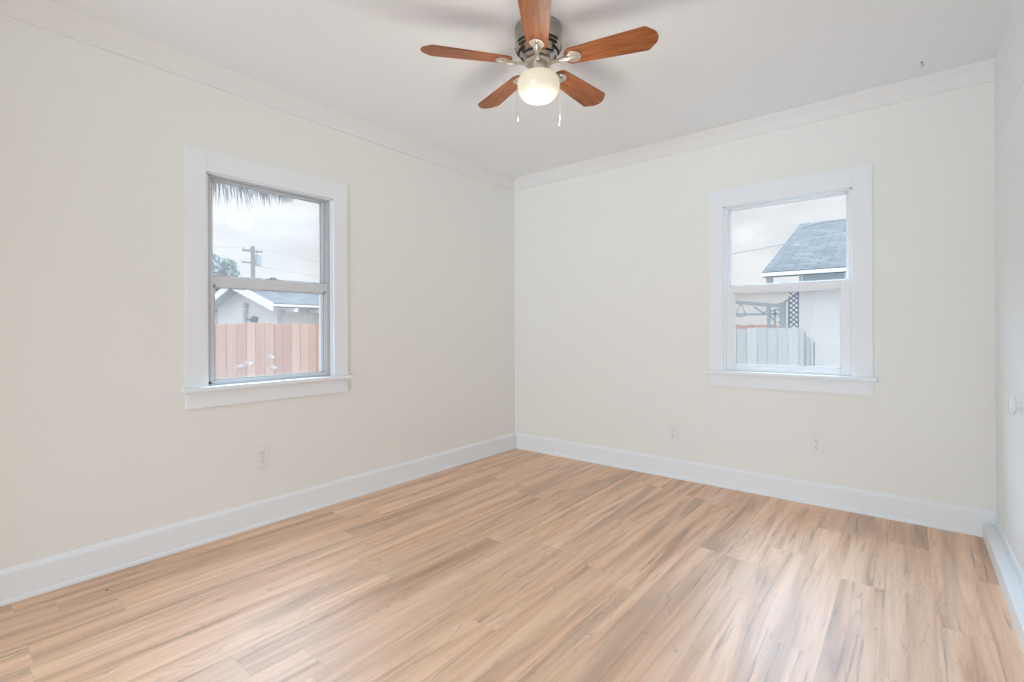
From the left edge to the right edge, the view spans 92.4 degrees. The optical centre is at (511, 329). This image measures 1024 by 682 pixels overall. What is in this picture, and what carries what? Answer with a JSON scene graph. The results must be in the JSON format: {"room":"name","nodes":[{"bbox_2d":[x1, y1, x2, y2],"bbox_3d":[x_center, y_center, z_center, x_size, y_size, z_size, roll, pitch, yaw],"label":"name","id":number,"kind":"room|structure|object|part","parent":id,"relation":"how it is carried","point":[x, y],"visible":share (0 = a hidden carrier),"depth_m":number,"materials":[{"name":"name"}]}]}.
{"room":"empty bedroom","nodes":[
{"label":"empty bedroom","id":0,"kind":"room"},
{"bbox_2d":[0,14,514,569],"bbox_3d":[-1.365,0.177,2.880,0.140,3.060,4.530,0,0,39],"label":"wall","id":1,"kind":"structure","parent":0,"point":[99,441],"depth_m":2.37,"materials":[{"name":"white paint"}]},
{"bbox_2d":[0,0,514,190],"bbox_3d":[-1.298,-1.303,2.821,0.046,0.100,4.250,0,0,39],"label":"trim","id":2,"kind":"structure","parent":1,"relation":"attached to","point":[43,14],"depth_m":2.54,"materials":[{"name":"white paint"}]},
{"bbox_2d":[0,432,515,606],"bbox_3d":[-1.297,1.018,2.828,0.024,0.138,4.250,0,0,39],"label":"baseboard","id":3,"kind":"structure","parent":1,"relation":"attached to","point":[23,581],"depth_m":2.51,"materials":[{"name":"white paint"}]},
{"bbox_2d":[255,445,268,468],"bbox_3d":[-1.387,0.711,2.730,0.009,0.120,0.073,0,0,39],"label":"outlet","id":4,"kind":"object","parent":1,"relation":"attached to","point":[261,453],"visible":1,"depth_m":2.73,"materials":[{"name":"white plastic"}]},
{"bbox_2d":[181,144,352,409],"bbox_3d":[-1.389,-0.260,2.829,0.208,1.319,0.936,0,0,39],"label":"window","id":5,"kind":"structure","parent":1,"relation":"in","point":[200,164],"depth_m":2.70,"materials":[{"name":"white paint"}]},
{"bbox_3d":[-1.591,-0.313,2.474,0.019,1.211,0.093,0,0,39],"label":"casing","id":6,"kind":"part","parent":5,"relation":"part of","materials":[{"name":"white paint"}]},
{"bbox_3d":[-1.393,-0.523,2.832,0.024,0.546,0.662,0,0,39],"label":"sash","id":7,"kind":"part","parent":5,"relation":"part of","materials":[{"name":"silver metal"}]},
{"bbox_3d":[-1.368,0.003,2.813,0.027,0.566,0.662,0,0,39],"label":"sash","id":8,"kind":"part","parent":5,"relation":"part of","materials":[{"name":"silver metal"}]},
{"bbox_3d":[-1.384,-0.255,2.826,0.089,1.094,0.690,0,0,39],"label":"track frame","id":9,"kind":"part","parent":5,"relation":"part of","materials":[{"name":"grey metal"}]},
{"bbox_3d":[-1.340,-0.864,2.788,0.019,0.111,0.714,0,0,39],"label":"head casing","id":10,"kind":"part","parent":5,"relation":"part of","materials":[{"name":"white paint"}]},
{"bbox_3d":[-1.085,-0.315,3.102,0.019,1.211,0.093,0,0,39],"label":"casing","id":11,"kind":"part","parent":5,"relation":"part of","materials":[{"name":"white paint"}]},
{"bbox_2d":[0,448,1023,681],"bbox_3d":[-0.303,1.142,1.152,3.956,0.120,5.890,0,0,39],"label":"floor","id":12,"kind":"structure","parent":0,"point":[514,565],"depth_m":1.98,"materials":[{"name":"brown wood"}]},
{"bbox_2d":[46,0,1013,177],"bbox_3d":[0.114,-1.434,1.681,3.956,0.150,4.530,0,0,39],"label":"ceiling","id":13,"kind":"structure","parent":0,"point":[712,64],"depth_m":2.44,"materials":[{"name":"white paint"}]},
{"bbox_2d":[420,0,658,125],"bbox_3d":[0.149,-1.138,2.248,1.000,0.443,0.968,0,0,39],"label":"ceiling fan","id":14,"kind":"object","parent":13,"relation":"hanging from","point":[538,34],"visible":1,"depth_m":2.14,"materials":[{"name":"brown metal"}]},
{"bbox_3d":[-0.196,-1.199,2.148,0.403,0.006,0.131,0,12,-13],"label":"blade","id":15,"kind":"part","parent":14,"relation":"part of","materials":[{"name":"brown wood"}]},
{"bbox_3d":[-0.047,-1.200,2.497,0.131,0.006,0.403,-14,7,-30],"label":"blade","id":16,"kind":"part","parent":14,"relation":"part of","materials":[{"name":"brown wood"}]},
{"bbox_3d":[0.090,-1.200,1.898,0.131,0.006,0.402,12,1,5],"label":"blade","id":17,"kind":"part","parent":14,"relation":"part of","materials":[{"name":"brown wood"}]},
{"bbox_3d":[0.120,-1.090,2.220,0.191,0.118,0.191,0,0,39],"label":"globe","id":18,"kind":"part","parent":14,"relation":"part of","materials":[{"name":"beige glass"}]},
{"bbox_3d":[0.332,-1.201,2.463,0.131,0.006,0.403,-16,-10,40],"label":"blade","id":19,"kind":"part","parent":14,"relation":"part of","materials":[{"name":"brown wood"}]},
{"bbox_3d":[0.416,-1.202,2.093,0.403,0.006,0.131,0,-12,23],"label":"blade","id":20,"kind":"part","parent":14,"relation":"part of","materials":[{"name":"brown wood"}]},
{"bbox_2d":[514,81,995,510],"bbox_3d":[1.553,0.165,3.346,3.816,3.060,0.140,0,0,39],"label":"wall","id":21,"kind":"structure","parent":0,"point":[611,266],"depth_m":3.13,"materials":[{"name":"white paint"}]},
{"bbox_2d":[668,424,677,441],"bbox_3d":[1.168,0.754,3.562,0.073,0.120,0.009,0,0,39],"label":"outlet","id":22,"kind":"object","parent":21,"relation":"attached to","point":[672,429],"visible":1,"depth_m":3.56,"materials":[{"name":"white plastic"}]},
{"bbox_2d":[514,58,994,190],"bbox_3d":[1.228,-1.314,3.484,3.146,0.100,0.046,0,0,39],"label":"trim","id":23,"kind":"structure","parent":21,"relation":"attached to","point":[981,72],"depth_m":3.08,"materials":[{"name":"white paint"}]},
{"bbox_2d":[516,433,996,536],"bbox_3d":[1.254,1.007,3.485,3.122,0.138,0.024,0,0,39],"label":"baseboard","id":24,"kind":"structure","parent":21,"relation":"attached to","point":[933,514],"depth_m":3.10,"materials":[{"name":"white paint"}]},
{"bbox_2d":[705,164,876,395],"bbox_3d":[1.758,-0.280,3.160,0.949,1.333,0.208,0,0,39],"label":"window","id":25,"kind":"structure","parent":21,"relation":"in","point":[854,374],"depth_m":3.03,"materials":[{"name":"white paint"}]},
{"bbox_3d":[1.399,-0.332,3.366,0.095,1.225,0.019,0,0,39],"label":"casing","id":26,"kind":"part","parent":25,"relation":"part of","materials":[{"name":"white paint"}]},
{"bbox_3d":[1.715,-0.888,3.110,0.723,0.116,0.019,0,0,39],"label":"head casing","id":27,"kind":"part","parent":25,"relation":"part of","materials":[{"name":"white paint"}]},
{"bbox_3d":[1.756,-0.273,3.157,0.699,1.103,0.086,0,0,39],"label":"track frame","id":28,"kind":"part","parent":25,"relation":"part of","materials":[{"name":"white paint"}]},
{"bbox_3d":[1.738,-0.007,3.133,0.697,0.572,0.026,0,0,39],"label":"sash","id":29,"kind":"part","parent":25,"relation":"part of","materials":[{"name":"white paint"}]},
{"bbox_3d":[1.754,-0.544,3.156,0.697,0.562,0.024,0,0,39],"label":"sash","id":30,"kind":"part","parent":25,"relation":"part of","materials":[{"name":"white paint"}]},
{"bbox_3d":[2.035,-0.335,2.853,0.095,1.225,0.019,0,0,39],"label":"casing","id":31,"kind":"part","parent":25,"relation":"part of","materials":[{"name":"white paint"}]},
{"bbox_2d":[810,434,823,454],"bbox_3d":[1.862,0.704,3.003,0.073,0.120,0.009,0,0,39],"label":"outlet","id":32,"kind":"object","parent":21,"relation":"attached to","point":[816,441],"visible":1,"depth_m":3.00,"materials":[{"name":"white plastic"}]},
{"bbox_2d":[994,0,1023,515],"bbox_3d":[1.184,-0.144,0.822,0.120,2.440,4.250,0,0,39],"label":"wall","id":33,"kind":"structure","parent":0,"point":[1009,59],"depth_m":2.16,"materials":[{"name":"white paint"}]},
{"bbox_2d":[983,523,1023,652],"bbox_3d":[1.141,1.039,0.845,0.122,0.075,4.226,0,0,39],"label":"baseboard","id":34,"kind":"structure","parent":33,"relation":"attached to","point":[1012,589],"depth_m":2.00,"materials":[{"name":"white paint"}]},
{"bbox_2d":[995,82,1023,585],"bbox_3d":[2.215,0.018,2.196,0.065,1.950,0.782,0,0,39],"label":"door","id":35,"kind":"structure","parent":33,"relation":"in","point":[1009,187],"depth_m":2.13,"materials":[{"name":"white paint"}]},
{"bbox_3d":[2.011,0.308,1.968,0.033,0.082,0.036,0,0,39],"label":"knob","id":36,"kind":"part","parent":35,"relation":"part of","materials":[{"name":"white ceramic"}]},
{"bbox_2d":[1023,80,1023,588],"bbox_3d":[1.723,0.020,1.586,0.065,1.950,0.779,0,0,39],"label":"door","id":37,"kind":"structure","parent":33,"relation":"in","point":[1023,80],"depth_m":1.88,"materials":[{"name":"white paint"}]},
{"label":"outside","id":38,"kind":"structure","parent":0,"visible":0},
{"bbox_3d":[12.591,1.828,20.054,120.000,0.300,120.000,0,0,39],"label":"ground","id":39,"kind":"structure","parent":38,"visible":0},
{"bbox_2d":[213,254,240,323],"bbox_3d":[-13.690,-0.967,22.594,2.244,5.528,2.014,0,0,39],"label":"tree","id":40,"kind":"object","parent":39,"relation":"on","point":[230,269],"visible":0.22,"depth_m":22.48,"materials":[{"name":"green plant"}]},
{"bbox_2d":[241,246,262,277],"bbox_3d":[-17.692,-1.929,33.489,1.336,7.470,0.410,0,0,-39],"label":"utility pole","id":41,"kind":"object","parent":39,"relation":"on","point":[257,257],"visible":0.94,"depth_m":33.48,"materials":[{"name":"grey wood"}]},
{"bbox_2d":[212,182,292,212],"bbox_3d":[-3.869,-0.025,2.918,4.528,3.545,4.445,0,0,3],"label":"palm tree","id":42,"kind":"object","parent":39,"relation":"on","point":[263,195],"visible":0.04,"depth_m":4.64,"materials":[{"name":"grey plant"}]},
{"bbox_2d":[235,355,276,376],"bbox_3d":[-2.801,1.014,5.369,0.209,1.462,0.564,0,0,39],"label":"flowering shrub","id":43,"kind":"object","parent":39,"relation":"on","point":[247,363],"visible":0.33,"depth_m":5.33,"materials":[{"name":"grey plant"}]},
{"bbox_2d":[215,323,318,378],"bbox_3d":[-2.662,0.832,6.338,0.152,1.822,11.500,0,0,39],"label":"fence","id":44,"kind":"object","parent":39,"relation":"on","point":[294,346],"visible":0.06,"depth_m":5.87,"materials":[{"name":"wood"}]},
{"bbox_2d":[215,289,318,323],"bbox_3d":[-3.940,0.253,16.754,4.665,2.990,10.570,0,0,39],"label":"house","id":45,"kind":"structure","parent":39,"relation":"on","point":[233,306],"depth_m":12.39,"materials":[{"name":"white paint"}]},
{"bbox_2d":[247,316,257,322],"bbox_3d":[-6.661,-0.241,12.536,0.490,0.176,0.170,0,0,39],"label":"wall lamp","id":46,"kind":"object","parent":45,"relation":"attached to","point":[252,319],"depth_m":12.41,"materials":[{"name":"black metal"}]},
{"bbox_2d":[736,325,779,363],"bbox_3d":[4.585,0.806,12.446,4.100,1.812,0.152,0,0,39],"label":"fence","id":47,"kind":"object","parent":39,"relation":"on","point":[737,326],"visible":0.06,"depth_m":11.48,"materials":[{"name":"wood"}]},
{"bbox_2d":[736,291,798,327],"bbox_3d":[6.855,0.167,17.931,8.150,3.070,3.900,0,0,39],"label":"outbuilding","id":48,"kind":"structure","parent":39,"relation":"on","point":[773,297],"depth_m":15.05,"materials":[{"name":"white paint"}]},
{"bbox_2d":[736,291,798,327],"bbox_3d":[4.165,0.483,9.797,2.805,2.520,0.660,0,0,39],"label":"patio cover","id":49,"kind":"object","parent":39,"relation":"on","point":[782,306],"visible":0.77,"depth_m":8.84,"materials":[{"name":"grey wood"}]},
{"bbox_2d":[736,303,744,316],"bbox_3d":[4.527,-0.374,9.721,0.170,0.272,0.166,0,0,39],"label":"hanging planter","id":50,"kind":"object","parent":49,"relation":"hanging from","point":[738,314],"visible":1,"depth_m":9.67,"materials":[{"name":"grey"}]},
{"bbox_3d":[4.527,-0.278,9.721,0.170,0.080,0.166,0,0,39],"label":"pot","id":51,"kind":"part","parent":50,"relation":"part of","materials":[{"name":"grey"}]},
{"bbox_3d":[4.967,0.650,9.497,0.050,2.180,0.060,0,0,39],"label":"post","id":52,"kind":"part","parent":49,"relation":"part of","materials":[{"name":"grey wood"}]},
{"bbox_3d":[5.060,0.690,9.448,0.035,2.100,0.040,0,0,39],"label":"post","id":53,"kind":"part","parent":49,"relation":"part of","materials":[{"name":"grey wood"}]},
{"bbox_2d":[736,327,805,365],"bbox_3d":[2.420,0.850,8.539,4.638,1.741,0.152,0,0,39],"label":"fence","id":54,"kind":"object","parent":39,"relation":"on","point":[774,346],"visible":0.08,"depth_m":7.29,"materials":[{"name":"white wood"}]},
{"bbox_3d":[4.209,0.878,7.135,0.090,1.670,0.090,0,0,39],"label":"post","id":55,"kind":"part","parent":54,"relation":"part of","materials":[{"name":"grey wood"}]},
{"bbox_2d":[761,218,845,366],"bbox_3d":[10.495,-0.331,7.603,10.530,4.035,7.460,0,0,39],"label":"house","id":56,"kind":"structure","parent":39,"relation":"on","point":[824,258],"depth_m":7.96,"materials":[{"name":"white paint"}]},
{"bbox_2d":[806,337,814,365],"bbox_3d":[4.343,0.912,7.142,0.095,1.601,0.152,0,0,39],"label":"fence panel","id":57,"kind":"object","parent":39,"relation":"on","point":[810,345],"visible":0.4,"depth_m":7.09,"materials":[{"name":"white wood"}]},
{"bbox_3d":[4.364,0.948,7.164,0.090,1.530,0.090,0,0,39],"label":"post","id":58,"kind":"part","parent":57,"relation":"part of","materials":[{"name":"white wood"}]},
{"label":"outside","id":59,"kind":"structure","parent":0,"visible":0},
{"bbox_2d":[731,232,845,253],"bbox_3d":[2.855,-1.051,6.570,8.930,1.210,0.012,0,0,23],"label":"power line","id":60,"kind":"object","parent":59,"point":[844,232],"visible":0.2,"depth_m":6.26,"materials":[{"name":"grey"}]}
]}

